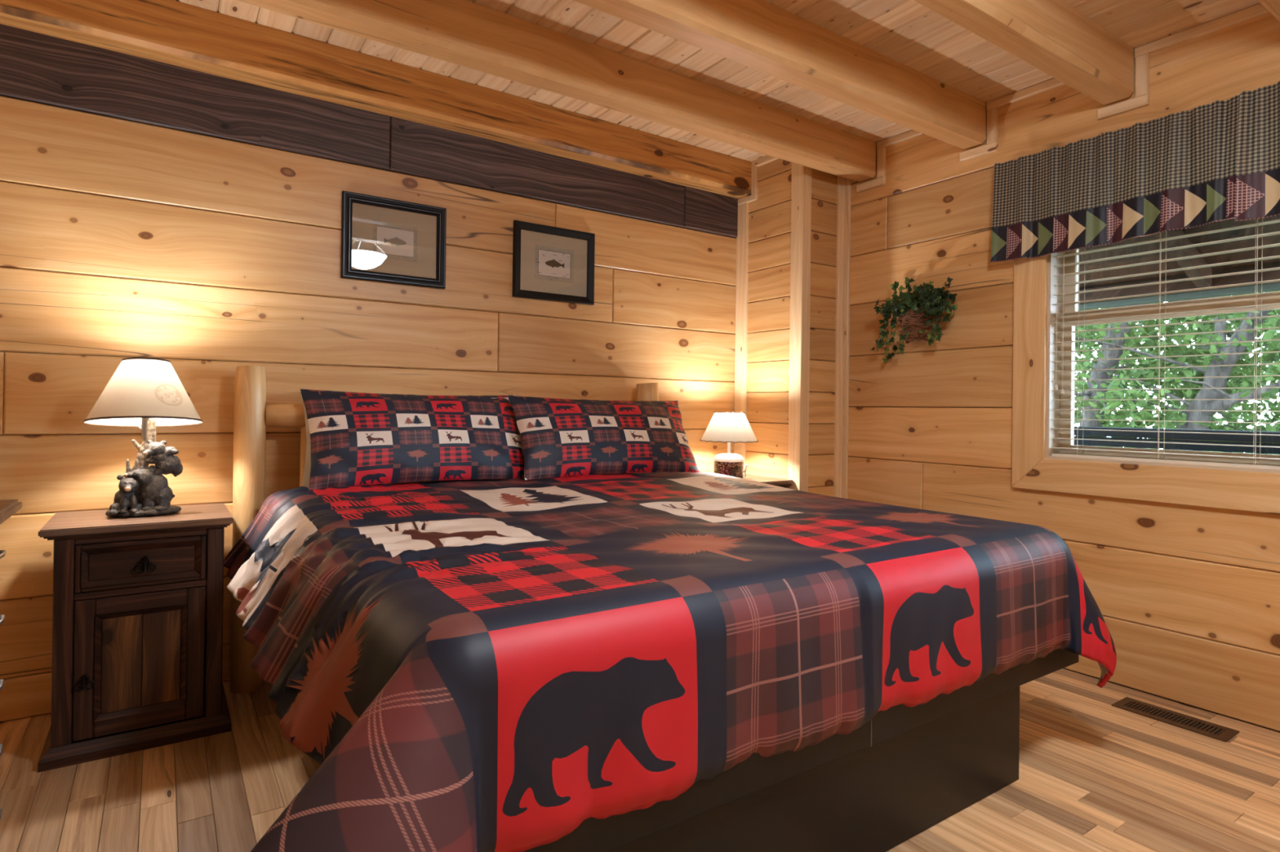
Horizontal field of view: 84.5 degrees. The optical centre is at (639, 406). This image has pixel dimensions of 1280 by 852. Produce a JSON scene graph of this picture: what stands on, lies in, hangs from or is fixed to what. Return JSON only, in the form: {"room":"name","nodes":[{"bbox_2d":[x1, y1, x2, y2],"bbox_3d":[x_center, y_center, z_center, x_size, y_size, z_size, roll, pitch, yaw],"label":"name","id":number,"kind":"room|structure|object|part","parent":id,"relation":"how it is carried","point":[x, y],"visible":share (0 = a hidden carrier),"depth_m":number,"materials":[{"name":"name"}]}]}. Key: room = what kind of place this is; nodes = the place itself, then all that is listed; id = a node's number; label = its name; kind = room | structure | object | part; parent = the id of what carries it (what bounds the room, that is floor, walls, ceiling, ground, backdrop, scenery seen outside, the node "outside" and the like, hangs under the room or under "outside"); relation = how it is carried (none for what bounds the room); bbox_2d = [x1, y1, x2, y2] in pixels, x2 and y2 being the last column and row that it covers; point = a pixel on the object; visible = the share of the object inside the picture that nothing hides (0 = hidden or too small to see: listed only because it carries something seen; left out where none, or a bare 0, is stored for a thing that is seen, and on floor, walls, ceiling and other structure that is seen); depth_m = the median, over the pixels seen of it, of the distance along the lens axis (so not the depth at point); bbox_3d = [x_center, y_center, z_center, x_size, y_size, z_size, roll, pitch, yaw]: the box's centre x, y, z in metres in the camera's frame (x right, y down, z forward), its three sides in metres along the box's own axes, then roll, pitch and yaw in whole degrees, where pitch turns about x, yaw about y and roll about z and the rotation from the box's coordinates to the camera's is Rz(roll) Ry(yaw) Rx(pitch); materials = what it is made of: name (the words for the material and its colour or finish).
{"room":"cabin bedroom","nodes":[
{"label":"cabin bedroom","id":0,"kind":"room"},
{"bbox_2d":[0,23,737,723],"bbox_3d":[-0.840,-0.228,3.497,4.434,2.755,0.160,1,0,-34],"label":"wall","id":1,"kind":"structure","parent":0,"point":[188,219],"depth_m":2.89,"materials":[{"name":"brown wood"}]},
{"bbox_2d":[340,191,446,288],"bbox_3d":[-1.113,-0.751,3.213,0.462,0.380,0.022,1,0,-34],"label":"picture frame","id":2,"kind":"object","parent":1,"relation":"attached to","point":[384,240],"visible":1,"depth_m":3.21,"materials":[{"name":"black wood"}]},
{"bbox_2d":[372,221,417,262],"bbox_3d":[-1.117,-0.751,3.219,0.200,0.160,0.001,1,0,-34],"label":"print","id":3,"kind":"object","parent":2,"relation":"attached to","point":[392,241],"depth_m":3.22,"materials":[{"name":"beige paper"}]},
{"bbox_2d":[512,220,595,305],"bbox_3d":[-0.442,-0.741,3.668,0.465,0.382,0.024,1,0,-34],"label":"picture frame","id":4,"kind":"object","parent":1,"relation":"attached to","point":[552,264],"visible":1,"depth_m":3.67,"materials":[{"name":"black wood"}]},
{"bbox_2d":[534,244,573,283],"bbox_3d":[-0.446,-0.741,3.674,0.225,0.175,0.001,1,0,-34],"label":"print","id":5,"kind":"object","parent":4,"relation":"attached to","point":[553,264],"depth_m":3.67,"materials":[{"name":"beige paper"}]},
{"bbox_2d":[0,668,1279,851],"bbox_3d":[0.445,1.200,1.577,4.434,0.120,4.798,1,0,-34],"label":"floor","id":6,"kind":"structure","parent":0,"point":[1095,775],"depth_m":2.09,"materials":[{"name":"brown wood"}]},
{"bbox_2d":[0,498,22,820],"bbox_3d":[-1.470,0.676,1.181,0.502,0.878,1.200,1,0,-34],"label":"dresser","id":7,"kind":"object","parent":6,"relation":"on","point":[8,508],"visible":1,"depth_m":1.69,"materials":[{"name":"dark rustic stained wood"},{"name":"metal"}]},
{"bbox_3d":[-1.534,0.982,1.671,0.030,0.010,0.110,1,0,-34],"label":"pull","id":8,"kind":"part","parent":7,"relation":"part of","materials":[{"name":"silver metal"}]},
{"bbox_3d":[-1.533,0.825,1.671,0.030,0.010,0.110,1,0,-34],"label":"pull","id":9,"kind":"part","parent":7,"relation":"part of","materials":[{"name":"silver metal"}]},
{"bbox_3d":[-1.531,0.668,1.672,0.030,0.010,0.110,1,0,-34],"label":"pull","id":10,"kind":"part","parent":7,"relation":"part of","materials":[{"name":"silver metal"}]},
{"bbox_3d":[-1.529,0.511,1.672,0.030,0.010,0.110,1,0,-34],"label":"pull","id":11,"kind":"part","parent":7,"relation":"part of","materials":[{"name":"silver metal"}]},
{"bbox_3d":[-1.527,0.354,1.673,0.030,0.010,0.110,1,0,-34],"label":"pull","id":12,"kind":"part","parent":7,"relation":"part of","materials":[{"name":"silver metal"}]},
{"bbox_2d":[37,502,233,773],"bbox_3d":[-1.733,0.747,2.455,0.517,0.738,0.428,1,0,-34],"label":"nightstand","id":13,"kind":"object","parent":6,"relation":"on","point":[137,618],"visible":1,"depth_m":2.29,"materials":[{"name":"brown wood"}]},
{"bbox_3d":[-1.806,0.743,2.208,0.050,0.663,0.045,1,0,-34],"label":"corner post","id":14,"kind":"part","parent":13,"relation":"part of","materials":[{"name":"brown wood"}]},
{"bbox_3d":[-1.741,0.864,2.209,0.056,0.050,0.026,1,0,-34],"label":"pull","id":15,"kind":"part","parent":13,"relation":"part of","materials":[{"name":"black metal"}]},
{"bbox_3d":[-1.676,0.831,2.280,0.105,0.302,0.011,1,0,-34],"label":"panel","id":16,"kind":"part","parent":13,"relation":"part of","materials":[{"name":"brown wood"}]},
{"bbox_3d":[-1.730,0.406,2.458,0.493,0.013,0.410,1,0,-34],"label":"moulding","id":17,"kind":"part","parent":13,"relation":"part of","materials":[{"name":"brown wood"}]},
{"bbox_3d":[-1.634,1.024,2.309,0.245,0.052,0.024,1,0,-34],"label":"rail","id":18,"kind":"part","parent":13,"relation":"part of","materials":[{"name":"brown wood"}]},
{"bbox_3d":[-1.628,0.579,2.310,0.317,0.016,0.024,1,0,-34],"label":"rail","id":19,"kind":"part","parent":13,"relation":"part of","materials":[{"name":"brown wood"}]},
{"bbox_3d":[-1.637,0.599,2.321,0.353,0.022,0.036,1,0,-34],"label":"rail","id":20,"kind":"part","parent":13,"relation":"part of","materials":[{"name":"brown wood"}]},
{"bbox_3d":[-1.626,0.832,2.302,0.245,0.334,0.018,1,0,-34],"label":"moulding","id":21,"kind":"part","parent":13,"relation":"part of","materials":[{"name":"brown wood"}]},
{"bbox_3d":[-1.839,0.745,2.617,0.409,0.660,0.020,1,0,-34],"label":"panel","id":22,"kind":"part","parent":13,"relation":"part of","materials":[{"name":"brown wood"}]},
{"bbox_3d":[-1.634,0.425,2.322,0.353,0.023,0.036,1,0,-34],"label":"rail","id":23,"kind":"part","parent":13,"relation":"part of","materials":[{"name":"brown wood"}]},
{"bbox_3d":[-1.623,0.512,2.303,0.317,0.117,0.018,1,0,-34],"label":"moulding","id":24,"kind":"part","parent":13,"relation":"part of","materials":[{"name":"brown wood"}]},
{"bbox_3d":[-1.627,0.446,2.310,0.317,0.016,0.024,1,0,-34],"label":"rail","id":25,"kind":"part","parent":13,"relation":"part of","materials":[{"name":"brown wood"}]},
{"bbox_3d":[-1.629,0.638,2.310,0.245,0.052,0.024,1,0,-34],"label":"rail","id":26,"kind":"part","parent":13,"relation":"part of","materials":[{"name":"brown wood"}]},
{"bbox_3d":[-1.628,0.512,2.310,0.284,0.085,0.011,1,0,-34],"label":"panel","id":27,"kind":"part","parent":13,"relation":"part of","materials":[{"name":"brown wood"}]},
{"bbox_2d":[83,357,203,517],"bbox_3d":[-1.719,0.106,2.450,0.340,0.547,0.338,1,0,-34],"label":"table lamp","id":28,"kind":"object","parent":13,"relation":"on","point":[148,393],"visible":1,"depth_m":2.41,"materials":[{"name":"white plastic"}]},
{"bbox_3d":[-1.724,-0.052,2.461,0.336,0.214,0.336,1,-7,-34],"label":"lamp shade","id":29,"kind":"part","parent":28,"relation":"part of","materials":[{"name":"beige fabric"}]},
{"bbox_2d":[141,417,149,439],"bbox_3d":[-1.725,0.031,2.461,0.034,0.162,0.034,1,0,-34],"label":"socket","id":30,"kind":"object","parent":28,"relation":"attached to","point":[144,421],"depth_m":2.45,"materials":[{"name":"silver metal"}]},
{"bbox_3d":[-1.612,0.514,2.295,0.062,0.055,0.026,1,0,-34],"label":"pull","id":31,"kind":"part","parent":13,"relation":"part of","materials":[{"name":"black metal"}]},
{"bbox_3d":[-1.588,0.832,2.340,0.105,0.302,0.011,1,0,-34],"label":"panel","id":32,"kind":"part","parent":13,"relation":"part of","materials":[{"name":"brown wood"}]},
{"bbox_3d":[-1.471,0.747,2.435,0.050,0.663,0.045,1,0,-34],"label":"corner post","id":33,"kind":"part","parent":13,"relation":"part of","materials":[{"name":"brown wood"}]},
{"bbox_2d":[229,365,1078,851],"bbox_3d":[-0.089,0.496,2.584,2.302,1.279,2.143,1,0,-34],"label":"bed","id":34,"kind":"object","parent":6,"relation":"on","point":[875,787],"visible":0.13,"depth_m":1.80,"materials":[{"name":"pine log wood"},{"name":"printed cotton bedding"}]},
{"bbox_3d":[-1.556,0.479,2.801,0.118,1.279,0.118,1,0,-34],"label":"headboard post","id":35,"kind":"part","parent":34,"relation":"part of","materials":[{"name":"beige wood"}]},
{"bbox_3d":[-0.753,0.045,3.343,1.824,0.103,0.103,1,0,-34],"label":"headboard rail","id":36,"kind":"part","parent":34,"relation":"part of","materials":[{"name":"beige wood"}]},
{"bbox_2d":[300,393,508,487],"bbox_3d":[-0.981,0.141,3.087,0.921,0.378,0.082,1,0,-32],"label":"pillow","id":37,"kind":"object","parent":34,"relation":"on","point":[305,481],"visible":0.03,"depth_m":2.83,"materials":[{"name":"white fabric"}]},
{"bbox_3d":[0.034,0.505,3.882,0.134,1.272,0.134,1,0,-34],"label":"headboard post","id":38,"kind":"part","parent":34,"relation":"part of","materials":[{"name":"beige wood"}]},
{"bbox_2d":[223,471,1116,851],"bbox_3d":[-0.043,0.604,2.382,2.560,0.570,2.081,1,0,-34],"label":"duvet","id":39,"kind":"object","parent":34,"relation":"on","point":[482,665],"visible":0.98,"depth_m":1.54,"materials":[{"name":"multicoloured fabric"}]},
{"bbox_2d":[300,389,524,489],"bbox_3d":[-0.926,0.132,3.035,0.957,0.392,0.206,1,0,-37],"label":"pillow sham","id":40,"kind":"object","parent":39,"relation":"on","point":[357,438],"visible":0.97,"depth_m":2.94,"materials":[{"name":"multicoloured fabric"}]},
{"bbox_2d":[507,395,700,479],"bbox_3d":[-0.148,0.148,3.514,1.020,0.389,0.230,1,0,-34],"label":"pillow sham","id":41,"kind":"object","parent":39,"relation":"on","point":[561,437],"visible":1,"depth_m":3.40,"materials":[{"name":"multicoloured fabric"}]},
{"bbox_2d":[742,474,793,488],"bbox_3d":[0.581,0.779,4.027,0.386,0.738,0.428,1,0,-34],"label":"nightstand","id":42,"kind":"object","parent":6,"relation":"on","point":[772,481],"visible":0.02,"depth_m":3.95,"materials":[{"name":"brown wood"}]},
{"bbox_2d":[699,411,758,478],"bbox_3d":[0.502,0.219,3.981,0.330,0.378,0.330,1,0,-34],"label":"table lamp","id":43,"kind":"object","parent":42,"relation":"on","point":[724,427],"visible":0.98,"depth_m":3.90,"materials":[{"name":"white fabric"}]},
{"bbox_2d":[713,461,743,478],"bbox_3d":[0.501,0.355,3.981,0.168,0.105,0.168,1,0,-34],"label":"jar","id":44,"kind":"object","parent":43,"relation":"attached to","point":[734,468],"depth_m":3.91,"materials":[{"name":"brown glass"}]},
{"bbox_2d":[727,442,730,453],"bbox_3d":[0.503,0.195,3.981,0.030,0.147,0.030,1,0,-34],"label":"socket","id":45,"kind":"object","parent":43,"relation":"attached to","point":[728,443],"depth_m":3.97,"materials":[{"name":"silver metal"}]},
{"bbox_3d":[0.502,0.287,3.981,0.166,0.041,0.166,1,0,-34],"label":"frosted lid","id":46,"kind":"part","parent":43,"relation":"part of","materials":[{"name":"white glass"}]},
{"bbox_3d":[0.504,0.115,3.981,0.322,0.162,0.322,1,0,-34],"label":"lamp shade","id":47,"kind":"part","parent":43,"relation":"part of","materials":[{"name":"beige fabric"}]},
{"bbox_3d":[0.583,0.438,4.030,0.362,0.013,0.410,1,0,-34],"label":"moulding","id":48,"kind":"part","parent":42,"relation":"part of","materials":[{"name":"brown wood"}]},
{"bbox_2d":[1111,697,1239,742],"bbox_3d":[1.980,1.158,2.619,0.135,0.006,0.354,1,0,-34],"label":"floor vent","id":49,"kind":"object","parent":6,"relation":"in","point":[1221,733],"visible":1,"depth_m":2.60,"materials":[{"name":"brown metal"}]},
{"bbox_2d":[173,0,1260,161],"bbox_3d":[0.478,-1.560,1.584,4.434,0.131,4.798,1,0,-34],"label":"ceiling","id":50,"kind":"structure","parent":0,"point":[908,33],"depth_m":2.90,"materials":[{"name":"brown wood"}]},
{"bbox_2d":[0,0,751,198],"bbox_3d":[-0.902,-1.408,3.283,3.763,0.196,0.137,1,0,-34],"label":"ceiling beam","id":51,"kind":"structure","parent":50,"relation":"attached to","point":[171,32],"depth_m":3.01,"materials":[{"name":"brown wood"}]},
{"bbox_2d":[236,0,875,182],"bbox_3d":[-0.405,-1.403,2.843,4.092,0.196,0.127,1,0,-34],"label":"ceiling beam","id":52,"kind":"structure","parent":50,"relation":"attached to","point":[466,33],"depth_m":2.90,"materials":[{"name":"brown wood"}]},
{"bbox_2d":[573,0,986,149],"bbox_3d":[-0.048,-1.401,2.319,4.092,0.196,0.127,1,0,-34],"label":"ceiling beam","id":53,"kind":"structure","parent":50,"relation":"attached to","point":[764,37],"depth_m":2.76,"materials":[{"name":"brown wood"}]},
{"bbox_2d":[913,0,1133,105],"bbox_3d":[0.305,-1.398,1.799,4.092,0.196,0.126,1,0,-34],"label":"ceiling beam","id":54,"kind":"structure","parent":50,"relation":"attached to","point":[1052,37],"depth_m":2.58,"materials":[{"name":"brown wood"}]},
{"bbox_2d":[1257,0,1279,22],"bbox_3d":[0.658,-1.395,1.278,4.092,0.196,0.126,1,0,-34],"label":"ceiling beam","id":55,"kind":"structure","parent":50,"relation":"attached to","point":[1273,6],"depth_m":2.26,"materials":[{"name":"brown wood"}]},
{"bbox_2d":[746,159,837,496],"bbox_3d":[0.921,-0.190,4.325,0.449,2.685,0.594,1,0,-34],"label":"wall","id":56,"kind":"structure","parent":0,"point":[770,215],"depth_m":4.10,"materials":[{"name":"brown wood"}]},
{"bbox_2d":[733,195,748,474],"bbox_3d":[0.620,-0.071,4.351,0.018,2.440,0.093,1,0,-34],"label":"trim","id":57,"kind":"structure","parent":56,"relation":"attached to","point":[742,239],"depth_m":4.34,"materials":[{"name":"brown wood"}]},
{"bbox_2d":[737,193,758,205],"bbox_3d":[0.659,-1.266,4.315,0.022,0.035,0.160,1,0,-34],"label":"trim","id":58,"kind":"structure","parent":56,"relation":"attached to","point":[753,197],"depth_m":4.29,"materials":[{"name":"brown wood"}]},
{"bbox_2d":[751,165,758,195],"bbox_3d":[0.694,-1.365,4.266,0.022,0.170,0.040,1,0,-34],"label":"trim","id":59,"kind":"structure","parent":56,"relation":"attached to","point":[754,179],"depth_m":4.25,"materials":[{"name":"brown wood"}]},
{"bbox_2d":[751,155,778,167],"bbox_3d":[0.826,-1.465,4.074,0.022,0.038,0.505,1,0,-34],"label":"trim","id":60,"kind":"structure","parent":56,"relation":"attached to","point":[766,159],"depth_m":4.19,"materials":[{"name":"brown wood"}]},
{"bbox_2d":[787,162,800,489],"bbox_3d":[0.879,-0.167,3.971,0.019,2.635,0.092,1,0,-34],"label":"trim","id":61,"kind":"structure","parent":56,"relation":"attached to","point":[796,168],"depth_m":3.97,"materials":[{"name":"brown wood"}]},
{"bbox_2d":[796,164,811,492],"bbox_3d":[0.920,-0.148,3.955,0.070,2.600,0.020,1,0,-34],"label":"trim","id":62,"kind":"structure","parent":56,"relation":"attached to","point":[806,172],"depth_m":3.94,"materials":[{"name":"brown wood"}]},
{"bbox_2d":[833,176,844,497],"bbox_3d":[1.169,-0.145,4.125,0.062,2.600,0.018,1,0,-34],"label":"trim","id":63,"kind":"structure","parent":56,"relation":"attached to","point":[841,180],"depth_m":4.11,"materials":[{"name":"brown wood"}]},
{"bbox_2d":[847,12,1279,733],"bbox_3d":[2.259,-0.193,2.728,0.171,2.755,4.676,1,0,-34],"label":"wall","id":64,"kind":"structure","parent":0,"point":[1187,597],"depth_m":3.28,"materials":[{"name":"brown wood"}]},
{"bbox_2d":[841,177,851,498],"bbox_3d":[1.202,-0.145,4.117,0.018,2.600,0.032,1,0,-34],"label":"trim","id":65,"kind":"structure","parent":64,"relation":"attached to","point":[847,181],"depth_m":4.11,"materials":[{"name":"brown wood"}]},
{"bbox_2d":[856,176,885,192],"bbox_3d":[1.304,-1.254,3.986,0.020,0.042,0.187,1,0,-34],"label":"trim","id":66,"kind":"structure","parent":64,"relation":"attached to","point":[881,181],"depth_m":3.97,"materials":[{"name":"brown wood"}]},
{"bbox_2d":[876,146,885,178],"bbox_3d":[1.345,-1.358,3.929,0.020,0.165,0.046,1,0,-34],"label":"trim","id":67,"kind":"structure","parent":64,"relation":"attached to","point":[881,153],"depth_m":3.92,"materials":[{"name":"brown wood"}]},
{"bbox_2d":[876,129,923,149],"bbox_3d":[1.475,-1.458,3.739,0.020,0.038,0.512,1,0,-34],"label":"trim","id":68,"kind":"structure","parent":64,"relation":"attached to","point":[906,135],"depth_m":3.83,"materials":[{"name":"brown wood"}]},
{"bbox_2d":[871,276,957,363],"bbox_3d":[1.387,-0.465,3.656,0.251,0.457,0.518,1,0,-34],"label":"plant","id":69,"kind":"object","parent":64,"relation":"attached to","point":[924,303],"visible":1,"depth_m":3.62,"materials":[{"name":"green plant"}]},
{"bbox_2d":[897,306,942,343],"bbox_3d":[1.438,-0.426,3.674,0.126,0.181,0.266,1,0,-34],"label":"basket","id":70,"kind":"object","parent":64,"relation":"attached to","point":[927,322],"depth_m":3.63,"materials":[{"name":"brown wicker"}]},
{"bbox_2d":[959,141,998,161],"bbox_3d":[1.661,-1.251,3.462,0.020,0.042,0.187,1,0,-34],"label":"trim","id":71,"kind":"structure","parent":64,"relation":"attached to","point":[990,148],"depth_m":3.45,"materials":[{"name":"brown wood"}]},
{"bbox_2d":[986,106,998,144],"bbox_3d":[1.701,-1.355,3.405,0.020,0.165,0.046,1,0,-34],"label":"trim","id":72,"kind":"structure","parent":64,"relation":"attached to","point":[992,113],"depth_m":3.39,"materials":[{"name":"brown wood"}]},
{"bbox_2d":[986,78,1064,110],"bbox_3d":[1.830,-1.456,3.217,0.020,0.038,0.507,1,0,-34],"label":"trim","id":73,"kind":"structure","parent":64,"relation":"attached to","point":[1050,84],"depth_m":3.27,"materials":[{"name":"brown wood"}]},
{"bbox_2d":[1097,93,1149,120],"bbox_3d":[2.014,-1.248,2.942,0.020,0.042,0.187,1,0,-34],"label":"trim","id":74,"kind":"structure","parent":64,"relation":"attached to","point":[1141,101],"depth_m":2.93,"materials":[{"name":"brown wood"}]},
{"bbox_2d":[1134,53,1150,97],"bbox_3d":[2.054,-1.352,2.884,0.020,0.165,0.046,1,0,-34],"label":"trim","id":75,"kind":"structure","parent":64,"relation":"attached to","point":[1141,63],"depth_m":2.88,"materials":[{"name":"brown wood"}]},
{"bbox_2d":[1011,98,1279,514],"bbox_3d":[2.322,-0.383,2.617,0.194,1.535,1.774,1,0,-34],"label":"window","id":76,"kind":"structure","parent":64,"relation":"in","point":[1033,467],"depth_m":3.15,"materials":[{"name":"brown wood"}]},
{"bbox_3d":[1.794,-0.387,3.243,0.024,1.535,0.145,1,0,-34],"label":"casing","id":77,"kind":"part","parent":76,"relation":"part of","materials":[{"name":"brown wood"}]},
{"bbox_3d":[2.244,0.311,2.568,0.024,0.145,1.774,1,0,-34],"label":"casing","id":78,"kind":"part","parent":76,"relation":"part of","materials":[{"name":"brown wood"}]},
{"bbox_2d":[1051,218,1279,470],"bbox_3d":[2.285,-0.395,2.592,0.068,1.258,1.452,1,0,-34],"label":"window blind","id":79,"kind":"object","parent":76,"relation":"attached to","point":[1055,388],"visible":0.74,"depth_m":2.83,"materials":[{"name":"beige plastic"}]},
{"bbox_3d":[1.869,-0.532,3.160,0.002,0.875,0.003,1,0,-34],"label":"pull cord","id":80,"kind":"part","parent":79,"relation":"part of","materials":[{"name":"beige fabric"}]},
{"bbox_3d":[1.885,-0.522,3.137,0.002,0.895,0.003,1,0,-34],"label":"pull cord","id":81,"kind":"part","parent":79,"relation":"part of","materials":[{"name":"beige fabric"}]},
{"bbox_3d":[1.924,-0.385,3.091,0.002,1.208,0.002,1,0,-34],"label":"ladder cord","id":82,"kind":"part","parent":79,"relation":"part of","materials":[{"name":"white fabric"}]},
{"bbox_3d":[1.967,-0.384,3.120,0.002,1.208,0.002,1,0,-34],"label":"ladder cord","id":83,"kind":"part","parent":79,"relation":"part of","materials":[{"name":"beige fabric"}]},
{"bbox_3d":[2.110,-0.383,2.863,0.002,1.208,0.002,1,0,26],"label":"lift cord","id":84,"kind":"part","parent":79,"relation":"part of","materials":[{"name":"beige fabric"}]},
{"bbox_3d":[2.095,-0.383,2.839,0.002,1.208,0.002,1,0,-34],"label":"ladder cord","id":85,"kind":"part","parent":79,"relation":"part of","materials":[{"name":"beige fabric"}]},
{"bbox_3d":[2.138,-0.383,2.868,0.002,1.208,0.002,1,0,-34],"label":"ladder cord","id":86,"kind":"part","parent":79,"relation":"part of","materials":[{"name":"beige fabric"}]},
{"bbox_3d":[2.284,0.225,2.595,0.048,0.018,1.452,1,0,-34],"label":"rail","id":87,"kind":"part","parent":79,"relation":"part of","materials":[{"name":"beige wood"}]},
{"bbox_3d":[2.280,-0.382,2.613,0.002,1.208,0.002,1,0,-34],"label":"lift cord","id":88,"kind":"part","parent":79,"relation":"part of","materials":[{"name":"beige fabric"}]},
{"bbox_3d":[2.265,-0.382,2.588,0.002,1.208,0.002,1,0,-34],"label":"ladder cord","id":89,"kind":"part","parent":79,"relation":"part of","materials":[{"name":"beige fabric"}]},
{"bbox_3d":[2.308,-0.381,2.617,0.002,1.208,0.002,1,0,-34],"label":"ladder cord","id":90,"kind":"part","parent":79,"relation":"part of","materials":[{"name":"beige fabric"}]},
{"bbox_3d":[2.347,-0.091,2.636,0.030,0.637,1.458,1,0,-34],"label":"sash","id":91,"kind":"part","parent":76,"relation":"part of","materials":[{"name":"beige plastic"}]},
{"bbox_3d":[2.382,-0.700,2.656,0.030,0.642,1.458,1,0,-34],"label":"sash","id":92,"kind":"part","parent":76,"relation":"part of","materials":[{"name":"beige plastic"}]},
{"bbox_3d":[2.241,-1.121,2.591,0.035,0.020,1.858,1,0,-34],"label":"curtain rod","id":93,"kind":"object","parent":76,"relation":"attached to","visible":0},
{"bbox_2d":[990,94,1239,262],"bbox_3d":[1.942,-0.909,2.940,0.044,0.474,0.967,1,0,-34],"label":"valance","id":94,"kind":"object","parent":93,"relation":"hanging from","point":[1140,180],"visible":1,"depth_m":2.90,"materials":[{"name":"fabric"}]},
{"bbox_2d":[1234,80,1279,221],"bbox_3d":[2.443,-0.905,2.169,0.050,0.474,0.962,1,0,-34],"label":"valance","id":95,"kind":"object","parent":93,"relation":"hanging from","point":[1257,195],"visible":1,"depth_m":2.52,"materials":[{"name":"fabric"}]},
{"bbox_3d":[2.450,-0.988,2.172,0.037,0.308,0.957,1,0,-34],"label":"gingham panel","id":96,"kind":"part","parent":95,"relation":"part of","materials":[{"name":"fabric"}]},
{"bbox_2d":[1078,183,1279,311],"bbox_3d":[2.751,-1.005,3.676,1.660,0.695,10.000,1,0,-34],"label":"porch roof","id":97,"kind":"structure","parent":64,"relation":"attached to","point":[1274,239],"depth_m":4.02,"materials":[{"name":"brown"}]},
{"bbox_2d":[1133,3,1269,57],"bbox_3d":[2.183,-1.453,2.696,0.020,0.038,0.507,1,0,-34],"label":"trim","id":98,"kind":"structure","parent":64,"relation":"attached to","point":[1257,10],"depth_m":2.71,"materials":[{"name":"brown wood"}]},
{"bbox_3d":[2.692,1.207,3.648,1.556,0.030,10.000,1,0,-34],"label":"floor","id":99,"kind":"structure","parent":0,"visible":0},
{"bbox_2d":[1073,426,1279,453],"bbox_3d":[3.286,0.608,4.049,0.090,0.945,10.000,1,0,-34],"label":"deck railing","id":100,"kind":"object","parent":99,"relation":"on","point":[1208,438],"visible":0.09,"depth_m":4.14,"materials":[{"name":"black metal"}]},
{"bbox_3d":[3.291,0.227,4.050,0.040,0.057,10.000,1,0,-34],"label":"sub rail","id":101,"kind":"part","parent":100,"relation":"part of","materials":[{"name":"black metal"}]},
{"bbox_3d":[3.292,0.165,4.050,0.090,0.060,10.000,1,0,-34],"label":"rail","id":102,"kind":"part","parent":100,"relation":"part of","materials":[{"name":"black metal"}]},
{"label":"outside","id":103,"kind":"structure","parent":0,"visible":0},
{"bbox_3d":[24.845,4.782,19.924,56.400,0.600,85.000,1,0,-34],"label":"hillside","id":104,"kind":"object","parent":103,"visible":0},
{"bbox_2d":[1074,290,1279,454],"bbox_3d":[6.266,0.390,6.506,6.341,7.700,5.711,1,0,30],"label":"tree","id":105,"kind":"object","parent":104,"relation":"on","point":[1217,393],"visible":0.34,"depth_m":6.52,"materials":[{"name":"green plant"}]},
{"bbox_2d":[1074,292,1279,454],"bbox_3d":[5.440,0.083,7.223,5.807,8.298,5.461,1,0,-34],"label":"tree","id":106,"kind":"object","parent":104,"relation":"on","point":[1121,333],"visible":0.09,"depth_m":7.12,"materials":[{"name":"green plant"}]},
{"bbox_2d":[1074,292,1279,454],"bbox_3d":[9.155,-0.213,11.585,7.849,8.979,14.832,1,0,-34],"label":"tree","id":107,"kind":"object","parent":104,"relation":"on","point":[1087,364],"visible":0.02,"depth_m":10.42,"materials":[{"name":"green plant"}]}
]}

